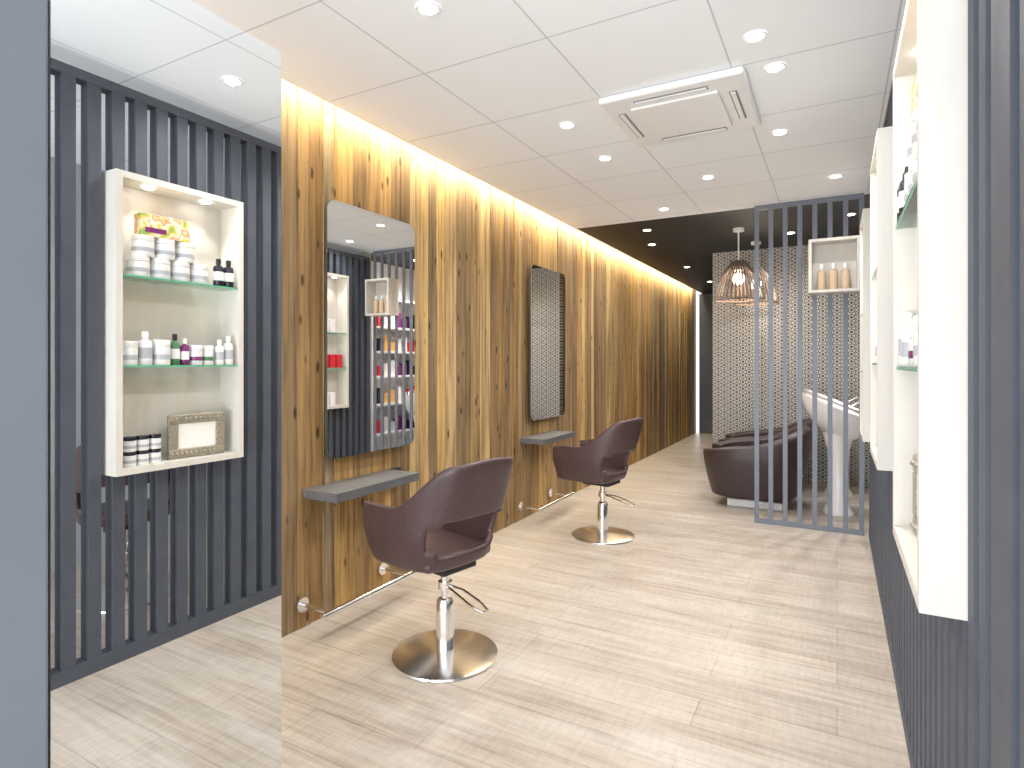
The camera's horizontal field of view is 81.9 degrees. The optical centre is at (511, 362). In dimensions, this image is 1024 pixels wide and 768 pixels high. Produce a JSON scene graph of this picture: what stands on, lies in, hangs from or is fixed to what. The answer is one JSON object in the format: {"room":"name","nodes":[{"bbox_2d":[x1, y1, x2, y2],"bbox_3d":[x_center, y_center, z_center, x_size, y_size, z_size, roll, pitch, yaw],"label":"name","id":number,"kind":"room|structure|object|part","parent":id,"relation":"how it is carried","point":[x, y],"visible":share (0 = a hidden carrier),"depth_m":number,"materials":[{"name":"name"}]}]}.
{"room":"salon","nodes":[
{"label":"salon","id":0,"kind":"room"},
{"bbox_2d":[0,0,47,767],"bbox_3d":[-1.050,0.010,0.938,0.255,2.580,0.430,0,0,29],"label":"wall","id":1,"kind":"structure","parent":0,"point":[23,23],"depth_m":1.03,"materials":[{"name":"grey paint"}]},
{"bbox_2d":[281,79,695,637],"bbox_3d":[0.921,-0.120,6.471,0.050,2.840,10.424,0,0,29],"label":"wall","id":2,"kind":"structure","parent":0,"point":[630,326],"depth_m":3.99,"materials":[{"name":"brown wood"}]},
{"bbox_2d":[296,562,418,620],"bbox_3d":[-0.791,1.180,3.085,0.217,0.071,0.700,0,0,29],"label":"footrest","id":3,"kind":"object","parent":2,"relation":"attached to","point":[302,605],"visible":0.94,"depth_m":2.93,"materials":[{"name":"silver metal"}]},
{"bbox_3d":[-0.711,1.180,3.041,0.034,0.034,0.700,0,0,29],"label":"rail","id":4,"kind":"part","parent":3,"relation":"part of","materials":[{"name":"silver metal"}]},
{"bbox_2d":[303,469,418,502],"bbox_3d":[-0.773,0.640,3.109,0.225,0.044,0.630,0,0,29],"label":"wall shelf","id":5,"kind":"object","parent":2,"relation":"attached to","point":[355,487],"visible":1,"depth_m":3.00,"materials":[{"name":"grey laminate"}]},
{"bbox_2d":[325,200,414,458],"bbox_3d":[-0.779,-0.172,3.284,0.046,1.320,0.700,0,0,29],"label":"wall mirror","id":6,"kind":"object","parent":2,"relation":"attached to","point":[370,256],"visible":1,"depth_m":3.22,"materials":[{"name":"silver glass"}]},
{"bbox_2d":[281,76,702,293],"bbox_3d":[0.580,-1.425,5.788,0.230,0.290,11.900,0,0,29],"label":"strip light","id":7,"kind":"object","parent":2,"relation":"attached to","point":[283,78],"depth_m":3.64,"materials":[{"name":"white paint"}]},
{"bbox_2d":[518,489,573,512],"bbox_3d":[0.299,1.180,5.064,0.217,0.071,0.700,0,0,29],"label":"footrest","id":8,"kind":"object","parent":2,"relation":"attached to","point":[566,495],"visible":1,"depth_m":4.92,"materials":[{"name":"silver metal"}]},
{"bbox_3d":[0.379,1.180,5.020,0.034,0.034,0.700,0,0,29],"label":"rail","id":9,"kind":"part","parent":8,"relation":"part of","materials":[{"name":"silver metal"}]},
{"bbox_2d":[529,265,564,420],"bbox_3d":[0.311,-0.172,5.263,0.046,1.320,0.700,0,0,29],"label":"wall mirror","id":10,"kind":"object","parent":2,"relation":"attached to","point":[546,286],"visible":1,"depth_m":5.18,"materials":[{"name":"silver glass"}]},
{"bbox_2d":[520,430,574,444],"bbox_3d":[0.317,0.640,5.088,0.225,0.044,0.630,0,0,29],"label":"wall shelf","id":11,"kind":"object","parent":2,"relation":"attached to","point":[548,437],"visible":1,"depth_m":4.96,"materials":[{"name":"grey laminate"}]},
{"bbox_2d":[190,0,906,293],"bbox_3d":[2.420,-1.295,4.775,3.970,0.030,11.900,0,0,29],"label":"ceiling","id":12,"kind":"structure","parent":0,"point":[486,88],"depth_m":2.79,"materials":[{"name":"tile"}]},
{"bbox_2d":[415,0,440,15],"bbox_3d":[-0.303,-1.277,2.127,0.090,0.006,0.090,0,0,29],"label":"recessed light","id":13,"kind":"object","parent":12,"relation":"in","point":[425,8],"visible":1,"depth_m":2.12,"materials":[{"name":"white paint"}]},
{"bbox_2d":[559,122,574,128],"bbox_3d":[0.296,-1.277,3.173,0.090,0.006,0.090,0,0,29],"label":"recessed light","id":14,"kind":"object","parent":12,"relation":"in","point":[564,125],"visible":1,"depth_m":3.17,"materials":[{"name":"white paint"}]},
{"bbox_2d":[598,156,611,160],"bbox_3d":[0.581,-1.277,3.684,0.090,0.006,0.090,0,0,29],"label":"recessed light","id":15,"kind":"object","parent":12,"relation":"in","point":[601,158],"visible":1,"depth_m":3.68,"materials":[{"name":"white paint"}]},
{"bbox_2d":[599,66,760,146],"bbox_3d":[0.862,-1.256,2.973,0.660,0.047,0.660,0,0,29],"label":"air conditioner","id":16,"kind":"object","parent":12,"relation":"attached to","point":[721,101],"visible":1,"depth_m":2.86,"materials":[{"name":"white paint"}]},
{"bbox_3d":[0.862,-1.238,2.973,0.410,0.012,0.430,0,0,29],"label":"panel","id":17,"kind":"part","parent":16,"relation":"part of","materials":[{"name":"white plastic"}]},
{"bbox_2d":[701,175,714,179],"bbox_3d":[1.349,-1.277,4.060,0.090,0.006,0.090,0,0,29],"label":"recessed light","id":18,"kind":"object","parent":12,"relation":"in","point":[706,177],"visible":1,"depth_m":4.06,"materials":[{"name":"white paint"}]},
{"bbox_2d":[714,227,763,302],"bbox_3d":[2.153,-0.936,5.607,0.450,0.689,0.450,0,0,29],"label":"pendant lamp","id":19,"kind":"object","parent":12,"relation":"hanging from","point":[738,266],"visible":0.93,"depth_m":5.53,"materials":[{"name":"brown wicker"}]},
{"bbox_3d":[2.153,-0.780,5.607,0.450,0.377,0.450,0,0,29],"label":"lamp shade","id":20,"kind":"part","parent":19,"relation":"part of","materials":[{"name":"brown wicker"}]},
{"bbox_3d":[2.153,-0.800,5.607,0.110,0.110,0.110,0,0,29],"label":"bulb","id":21,"kind":"part","parent":19,"relation":"part of","materials":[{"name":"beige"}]},
{"bbox_2d":[743,30,766,42],"bbox_3d":[0.951,-1.277,2.309,0.090,0.006,0.090,0,0,29],"label":"recessed light","id":22,"kind":"object","parent":12,"relation":"in","point":[754,36],"visible":1,"depth_m":2.30,"materials":[{"name":"white paint"}]},
{"bbox_2d":[733,241,778,305],"bbox_3d":[2.576,-0.951,6.230,0.450,0.659,0.450,0,0,29],"label":"pendant lamp","id":23,"kind":"object","parent":12,"relation":"hanging from","point":[763,275],"visible":0.37,"depth_m":6.13,"materials":[{"name":"brown wicker"}]},
{"bbox_3d":[2.576,-0.810,6.230,0.450,0.377,0.450,0,0,29],"label":"lamp shade","id":24,"kind":"part","parent":23,"relation":"part of","materials":[{"name":"brown wicker"}]},
{"bbox_2d":[764,62,785,72],"bbox_3d":[1.137,-1.277,2.551,0.090,0.006,0.090,0,0,29],"label":"recessed light","id":25,"kind":"object","parent":12,"relation":"in","point":[774,67],"visible":1,"depth_m":2.54,"materials":[{"name":"white paint"}]},
{"bbox_2d":[771,129,788,135],"bbox_3d":[1.485,-1.277,3.269,0.090,0.006,0.090,0,0,29],"label":"recessed light","id":26,"kind":"object","parent":12,"relation":"in","point":[779,132],"visible":1,"depth_m":3.26,"materials":[{"name":"white paint"}]},
{"bbox_2d":[829,174,842,178],"bbox_3d":[2.218,-1.277,4.038,0.090,0.006,0.090,0,0,29],"label":"recessed light","id":27,"kind":"object","parent":12,"relation":"in","point":[834,176],"visible":1,"depth_m":4.03,"materials":[{"name":"white paint"}]},
{"bbox_2d":[281,433,910,767],"bbox_3d":[2.275,1.340,4.855,4.300,0.080,11.900,0,0,29],"label":"floor","id":28,"kind":"structure","parent":0,"point":[714,636],"depth_m":2.68,"materials":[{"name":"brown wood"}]},
{"bbox_2d":[48,0,280,767],"bbox_3d":[-0.736,0.247,1.312,0.035,2.106,0.512,0,0,29],"label":"mirror panel","id":29,"kind":"object","parent":28,"relation":"on","point":[164,116],"visible":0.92,"depth_m":1.25,"materials":[{"name":"silver glass"}]},
{"bbox_3d":[-0.739,0.247,1.313,0.029,2.106,0.512,0,0,29],"label":"backing panel","id":30,"kind":"part","parent":29,"relation":"part of","materials":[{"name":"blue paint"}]},
{"bbox_2d":[363,456,512,682],"bbox_3d":[-0.310,0.849,2.640,0.600,0.902,0.525,0,0,41],"label":"chair","id":31,"kind":"object","parent":28,"relation":"on","point":[447,525],"visible":1,"depth_m":2.50,"materials":[{"name":"leather"}]},
{"bbox_3d":[-0.305,0.890,2.637,0.220,0.035,0.200,0,0,41],"label":"mount plate","id":32,"kind":"part","parent":31,"relation":"part of","materials":[{"name":"black plastic"}]},
{"bbox_3d":[-0.368,0.847,2.691,0.405,0.057,0.390,0,0,41],"label":"seat","id":33,"kind":"part","parent":31,"relation":"part of","materials":[{"name":"leather"}]},
{"bbox_3d":[-0.214,1.004,2.547,0.066,0.068,0.300,0,0,-45],"label":"pump lever","id":34,"kind":"part","parent":31,"relation":"part of","materials":[{"name":"silver metal"}]},
{"bbox_2d":[553,418,643,544],"bbox_3d":[0.670,0.849,4.451,0.600,0.902,0.525,0,0,37],"label":"chair","id":35,"kind":"object","parent":28,"relation":"on","point":[601,461],"visible":1,"depth_m":4.30,"materials":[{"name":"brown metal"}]},
{"bbox_3d":[0.609,0.847,4.497,0.405,0.057,0.390,0,0,37],"label":"seat","id":36,"kind":"part","parent":35,"relation":"part of","materials":[{"name":"leather"}]},
{"bbox_3d":[0.675,0.890,4.448,0.220,0.035,0.200,0,0,37],"label":"mount plate","id":37,"kind":"part","parent":35,"relation":"part of","materials":[{"name":"black plastic"}]},
{"bbox_3d":[0.772,1.004,4.365,0.300,0.068,0.066,0,0,41],"label":"pump lever","id":38,"kind":"part","parent":35,"relation":"part of","materials":[{"name":"silver metal"}]},
{"bbox_2d":[703,426,811,510],"bbox_3d":[2.276,0.936,5.437,0.910,0.727,0.782,0,0,29],"label":"chair","id":39,"kind":"object","parent":28,"relation":"on","point":[729,464],"visible":0.79,"depth_m":5.16,"materials":[{"name":"leather"}]},
{"bbox_2d":[718,418,811,450],"bbox_3d":[2.662,0.936,6.138,0.910,0.727,0.782,0,0,29],"label":"chair","id":40,"kind":"object","parent":28,"relation":"on","point":[805,422],"visible":0.15,"depth_m":6.34,"materials":[{"name":"leather"}]},
{"bbox_2d":[754,193,863,535],"bbox_3d":[2.320,0.010,4.636,0.770,2.580,0.032,0,0,29],"label":"screen","id":41,"kind":"object","parent":28,"relation":"on","point":[860,196],"visible":0.98,"depth_m":4.65,"materials":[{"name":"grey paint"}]},
{"bbox_3d":[2.320,-1.262,4.636,0.770,0.035,0.032,0,0,29],"label":"rail","id":42,"kind":"part","parent":41,"relation":"part of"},
{"bbox_3d":[2.320,1.282,4.636,0.770,0.035,0.032,0,0,29],"label":"rail","id":43,"kind":"part","parent":41,"relation":"part of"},
{"bbox_2d":[808,235,859,294],"bbox_3d":[2.436,-0.733,4.463,0.340,0.405,0.170,0,0,29],"label":"shelf box","id":44,"kind":"object","parent":41,"relation":"attached to","point":[837,250],"visible":0.93,"depth_m":4.48,"materials":[{"name":"white wood"}]},
{"bbox_3d":[2.293,-0.733,4.534,0.022,0.405,0.156,0,0,29],"label":"panel","id":45,"kind":"part","parent":44,"relation":"part of","materials":[{"name":"white wood"}]},
{"bbox_2d":[817,264,825,289],"bbox_3d":[2.359,-0.652,4.500,0.060,0.200,0.060,0,0,29],"label":"bottle","id":46,"kind":"object","parent":44,"relation":"on","point":[821,274],"visible":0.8,"depth_m":4.48,"materials":[{"name":"beige plastic"}]},
{"bbox_2d":[829,263,837,288],"bbox_3d":[2.429,-0.652,4.462,0.060,0.200,0.060,0,0,29],"label":"bottle","id":47,"kind":"object","parent":44,"relation":"on","point":[833,274],"visible":0.85,"depth_m":4.44,"materials":[{"name":"beige plastic"}]},
{"bbox_3d":[2.433,-0.924,4.457,0.296,0.022,0.156,0,0,29],"label":"panel","id":48,"kind":"part","parent":44,"relation":"part of","materials":[{"name":"white wood"}]},
{"bbox_3d":[2.433,-0.541,4.457,0.296,0.022,0.156,0,0,29],"label":"panel","id":49,"kind":"part","parent":44,"relation":"part of","materials":[{"name":"white wood"}]},
{"bbox_2d":[841,262,849,287],"bbox_3d":[2.499,-0.652,4.423,0.060,0.200,0.060,0,0,29],"label":"bottle","id":50,"kind":"object","parent":44,"relation":"on","point":[845,273],"visible":0.85,"depth_m":4.40,"materials":[{"name":"beige plastic"}]},
{"bbox_3d":[2.572,-0.733,4.380,0.022,0.405,0.156,0,0,29],"label":"panel","id":51,"kind":"part","parent":44,"relation":"part of","materials":[{"name":"white wood"}]},
{"bbox_2d":[802,392,858,516],"bbox_3d":[2.810,0.778,5.142,0.540,1.043,0.500,0,0,29],"label":"basin","id":52,"kind":"object","parent":28,"relation":"on","point":[822,405],"visible":0.62,"depth_m":5.04,"materials":[{"name":"white ceramic"}]},
{"bbox_3d":[2.810,0.466,5.142,0.540,0.418,0.500,0,0,29],"label":"bowl","id":53,"kind":"part","parent":52,"relation":"part of","materials":[{"name":"white ceramic"}]},
{"bbox_2d":[804,388,858,496],"bbox_3d":[3.196,0.778,5.843,0.540,1.043,0.500,0,0,29],"label":"basin","id":54,"kind":"object","parent":28,"relation":"on","point":[837,402],"visible":0.15,"depth_m":5.80,"materials":[{"name":"white ceramic"}]},
{"bbox_3d":[3.196,0.466,5.843,0.540,0.418,0.500,0,0,29],"label":"bowl","id":55,"kind":"part","parent":54,"relation":"part of","materials":[{"name":"white ceramic"}]},
{"bbox_2d":[699,293,712,433],"bbox_3d":[5.248,0.010,9.982,4.040,2.580,0.050,0,0,29],"label":"wall","id":56,"kind":"structure","parent":0,"point":[705,300],"depth_m":10.87,"materials":[{"name":"grey paint"}]},
{"bbox_2d":[713,245,868,487],"bbox_3d":[3.189,0.010,6.463,1.890,2.580,0.100,0,0,29],"label":"wall","id":57,"kind":"structure","parent":0,"point":[733,326],"depth_m":6.53,"materials":[{"name":"tile"}]},
{"bbox_2d":[869,0,1023,767],"bbox_3d":[1.597,0.045,2.403,0.065,2.510,4.550,0,0,29],"label":"wall","id":58,"kind":"structure","parent":0,"point":[959,684],"depth_m":0.95,"materials":[{"name":"paint"}]},
{"bbox_2d":[860,208,869,441],"bbox_3d":[2.344,-0.230,3.801,0.162,1.420,0.560,0,0,29],"label":"display niche","id":59,"kind":"object","parent":58,"relation":"attached to","point":[865,219],"visible":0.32,"depth_m":3.59,"materials":[{"name":"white wood"}]},
{"bbox_3d":[2.337,-0.926,3.804,0.146,0.028,0.504,0,0,29],"label":"panel","id":60,"kind":"part","parent":59,"relation":"part of","materials":[{"name":"white wood"}]},
{"bbox_3d":[2.465,-0.230,4.037,0.146,1.420,0.028,0,0,29],"label":"panel","id":61,"kind":"part","parent":59,"relation":"part of","materials":[{"name":"white wood"}]},
{"bbox_2d":[870,126,892,470],"bbox_3d":[1.639,-0.250,2.522,0.162,1.340,0.560,0,0,29],"label":"display shelf","id":62,"kind":"object","parent":58,"relation":"attached to","point":[881,170],"visible":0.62,"depth_m":2.31,"materials":[{"name":"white wood"}]},
{"bbox_3d":[1.633,-0.906,2.526,0.146,0.028,0.504,0,0,29],"label":"panel","id":63,"kind":"part","parent":62,"relation":"part of","materials":[{"name":"white wood"}]},
{"bbox_3d":[1.761,-0.250,2.759,0.146,1.340,0.028,0,0,29],"label":"panel","id":64,"kind":"part","parent":62,"relation":"part of","materials":[{"name":"white wood"}]},
{"bbox_3d":[1.633,0.406,2.526,0.146,0.028,0.504,0,0,29],"label":"panel","id":65,"kind":"part","parent":62,"relation":"part of","materials":[{"name":"white wood"}]},
{"bbox_2d":[875,338,876,362],"bbox_3d":[1.661,-0.075,2.647,0.053,0.150,0.053,0,0,29],"label":"bottle","id":66,"kind":"object","parent":62,"relation":"on","point":[876,338],"visible":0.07,"depth_m":2.65,"materials":[{"name":"white plastic"}]},
{"bbox_3d":[1.504,-0.250,2.293,0.146,1.340,0.028,0,0,29],"label":"panel","id":67,"kind":"part","parent":62,"relation":"part of","materials":[{"name":"white wood"}]},
{"bbox_2d":[893,0,967,620],"bbox_3d":[1.000,-0.170,1.361,0.162,1.300,0.610,0,0,29],"label":"display niche","id":68,"kind":"object","parent":58,"relation":"attached to","point":[930,233],"visible":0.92,"depth_m":1.12,"materials":[{"name":"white wood"}]},
{"bbox_2d":[897,173,903,220],"bbox_3d":[1.070,-0.448,1.597,0.049,0.135,0.049,0,0,29],"label":"bottle","id":69,"kind":"object","parent":68,"relation":"on","point":[903,173],"visible":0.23,"depth_m":1.60,"materials":[{"name":"black"}]},
{"bbox_2d":[899,166,907,216],"bbox_3d":[1.044,-0.448,1.549,0.049,0.135,0.049,0,0,29],"label":"bottle","id":70,"kind":"object","parent":68,"relation":"on","point":[901,185],"visible":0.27,"depth_m":1.54,"materials":[{"name":"black"}]},
{"bbox_3d":[1.134,-0.170,1.620,0.146,1.300,0.028,0,0,29],"label":"panel","id":71,"kind":"part","parent":68,"relation":"part of","materials":[{"name":"white wood"}]},
{"bbox_3d":[0.993,-0.806,1.365,0.146,0.028,0.554,0,0,29],"label":"panel","id":72,"kind":"part","parent":68,"relation":"part of","materials":[{"name":"white wood"}]},
{"bbox_3d":[0.993,0.466,1.365,0.146,0.028,0.554,0,0,29],"label":"panel","id":73,"kind":"part","parent":68,"relation":"part of","materials":[{"name":"white wood"}]},
{"bbox_2d":[898,313,913,366],"bbox_3d":[1.073,-0.063,1.596,0.047,0.145,0.047,0,0,29],"label":"bottle","id":74,"kind":"object","parent":68,"relation":"on","point":[902,329],"visible":0.35,"depth_m":1.59,"materials":[{"name":"white plastic"}]},
{"bbox_2d":[904,172,907,204],"bbox_3d":[1.022,-0.426,1.457,0.090,0.092,0.090,0,0,29],"label":"jar","id":75,"kind":"object","parent":68,"relation":"on","point":[906,174],"visible":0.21,"depth_m":1.47,"materials":[{"name":"white plastic"}]},
{"bbox_3d":[1.022,-0.461,1.457,0.089,0.024,0.089,0,0,29],"label":"lid","id":76,"kind":"part","parent":75,"relation":"part of","materials":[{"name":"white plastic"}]},
{"bbox_2d":[902,319,912,366],"bbox_3d":[1.050,-0.053,1.553,0.041,0.125,0.041,0,0,29],"label":"bottle","id":77,"kind":"object","parent":68,"relation":"on","point":[909,322],"visible":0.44,"depth_m":1.55,"materials":[{"name":"white plastic"}]},
{"bbox_2d":[898,184,916,225],"bbox_3d":[0.996,-0.376,1.364,0.139,0.008,0.554,0,0,29],"label":"glass shelf","id":78,"kind":"object","parent":68,"relation":"attached to","point":[908,216],"depth_m":1.47,"materials":[{"name":"green glass"}]},
{"bbox_2d":[908,330,909,366],"bbox_3d":[1.039,-0.038,1.500,0.053,0.095,0.053,0,0,29],"label":"bottle","id":79,"kind":"object","parent":68,"relation":"on","point":[908,330],"visible":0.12,"depth_m":1.51,"materials":[{"name":"white plastic"}]},
{"bbox_2d":[908,161,912,194],"bbox_3d":[0.977,-0.426,1.375,0.090,0.092,0.090,0,0,29],"label":"jar","id":80,"kind":"object","parent":68,"relation":"on","point":[910,165],"visible":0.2,"depth_m":1.38,"materials":[{"name":"white plastic"}]},
{"bbox_2d":[907,125,912,165],"bbox_3d":[0.989,-0.519,1.396,0.090,0.092,0.090,0,0,29],"label":"jar","id":81,"kind":"object","parent":80,"relation":"on","point":[909,153],"visible":0.16,"depth_m":1.40,"materials":[{"name":"white plastic"}]},
{"bbox_3d":[0.989,-0.553,1.396,0.089,0.024,0.089,0,0,29],"label":"lid","id":82,"kind":"part","parent":81,"relation":"part of","materials":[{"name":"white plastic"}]},
{"bbox_3d":[0.977,-0.461,1.375,0.089,0.024,0.089,0,0,29],"label":"lid","id":83,"kind":"part","parent":80,"relation":"part of","materials":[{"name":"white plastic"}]},
{"bbox_2d":[909,328,913,366],"bbox_3d":[1.009,-0.038,1.447,0.059,0.095,0.059,0,0,29],"label":"bottle","id":84,"kind":"object","parent":68,"relation":"on","point":[910,329],"visible":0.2,"depth_m":1.45,"materials":[{"name":"white plastic"}]},
{"bbox_3d":[1.009,-0.073,1.447,0.058,0.024,0.058,0,0,29],"label":"lid","id":85,"kind":"part","parent":84,"relation":"part of","materials":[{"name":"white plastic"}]},
{"bbox_2d":[910,454,916,534],"bbox_3d":[1.027,0.347,1.454,0.032,0.208,0.270,0,0,23],"label":"picture frame","id":86,"kind":"object","parent":68,"relation":"in","point":[913,462],"visible":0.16,"depth_m":1.56,"materials":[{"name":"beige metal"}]},
{"bbox_2d":[912,148,916,183],"bbox_3d":[0.932,-0.426,1.294,0.090,0.092,0.090,0,0,29],"label":"jar","id":87,"kind":"object","parent":68,"relation":"on","point":[914,175],"visible":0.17,"depth_m":1.30,"materials":[{"name":"white plastic"}]},
{"bbox_2d":[911,110,916,153],"bbox_3d":[0.943,-0.519,1.313,0.090,0.092,0.090,0,0,29],"label":"jar","id":88,"kind":"object","parent":87,"relation":"on","point":[913,115],"visible":0.22,"depth_m":1.32,"materials":[{"name":"white plastic"}]},
{"bbox_2d":[910,74,916,124],"bbox_3d":[0.940,-0.616,1.309,0.062,0.100,0.220,0,0,25],"label":"box","id":89,"kind":"object","parent":88,"relation":"on","point":[913,89],"visible":0.1,"depth_m":1.39,"materials":[{"name":"yellow cardboard"}]},
{"bbox_3d":[0.943,-0.553,1.313,0.089,0.024,0.089,0,0,29],"label":"lid","id":90,"kind":"part","parent":88,"relation":"part of","materials":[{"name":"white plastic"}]},
{"bbox_3d":[0.932,-0.461,1.294,0.089,0.024,0.089,0,0,29],"label":"lid","id":91,"kind":"part","parent":87,"relation":"part of","materials":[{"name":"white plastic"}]},
{"bbox_2d":[913,315,916,366],"bbox_3d":[0.929,-0.048,1.301,0.075,0.115,0.075,0,0,29],"label":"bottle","id":92,"kind":"object","parent":68,"relation":"on","point":[915,316],"visible":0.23,"depth_m":1.31,"materials":[{"name":"white plastic"}]},
{"bbox_3d":[0.929,-0.091,1.301,0.074,0.029,0.074,0,0,29],"label":"lid","id":93,"kind":"part","parent":92,"relation":"part of","materials":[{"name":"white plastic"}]},
{"bbox_3d":[0.853,-0.170,1.110,0.146,1.300,0.028,0,0,29],"label":"panel","id":94,"kind":"part","parent":68,"relation":"part of","materials":[{"name":"white wood"}]},
{"bbox_3d":[0.887,-0.426,1.212,0.090,0.092,0.090,0,0,29],"label":"jar","id":95,"kind":"object","parent":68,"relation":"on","visible":0},
{"bbox_2d":[916,97,916,138],"bbox_3d":[0.897,-0.519,1.230,0.090,0.092,0.090,0,0,29],"label":"jar","id":96,"kind":"object","parent":95,"relation":"on","point":[916,97],"visible":0.04,"depth_m":1.25,"materials":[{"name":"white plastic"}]}
]}

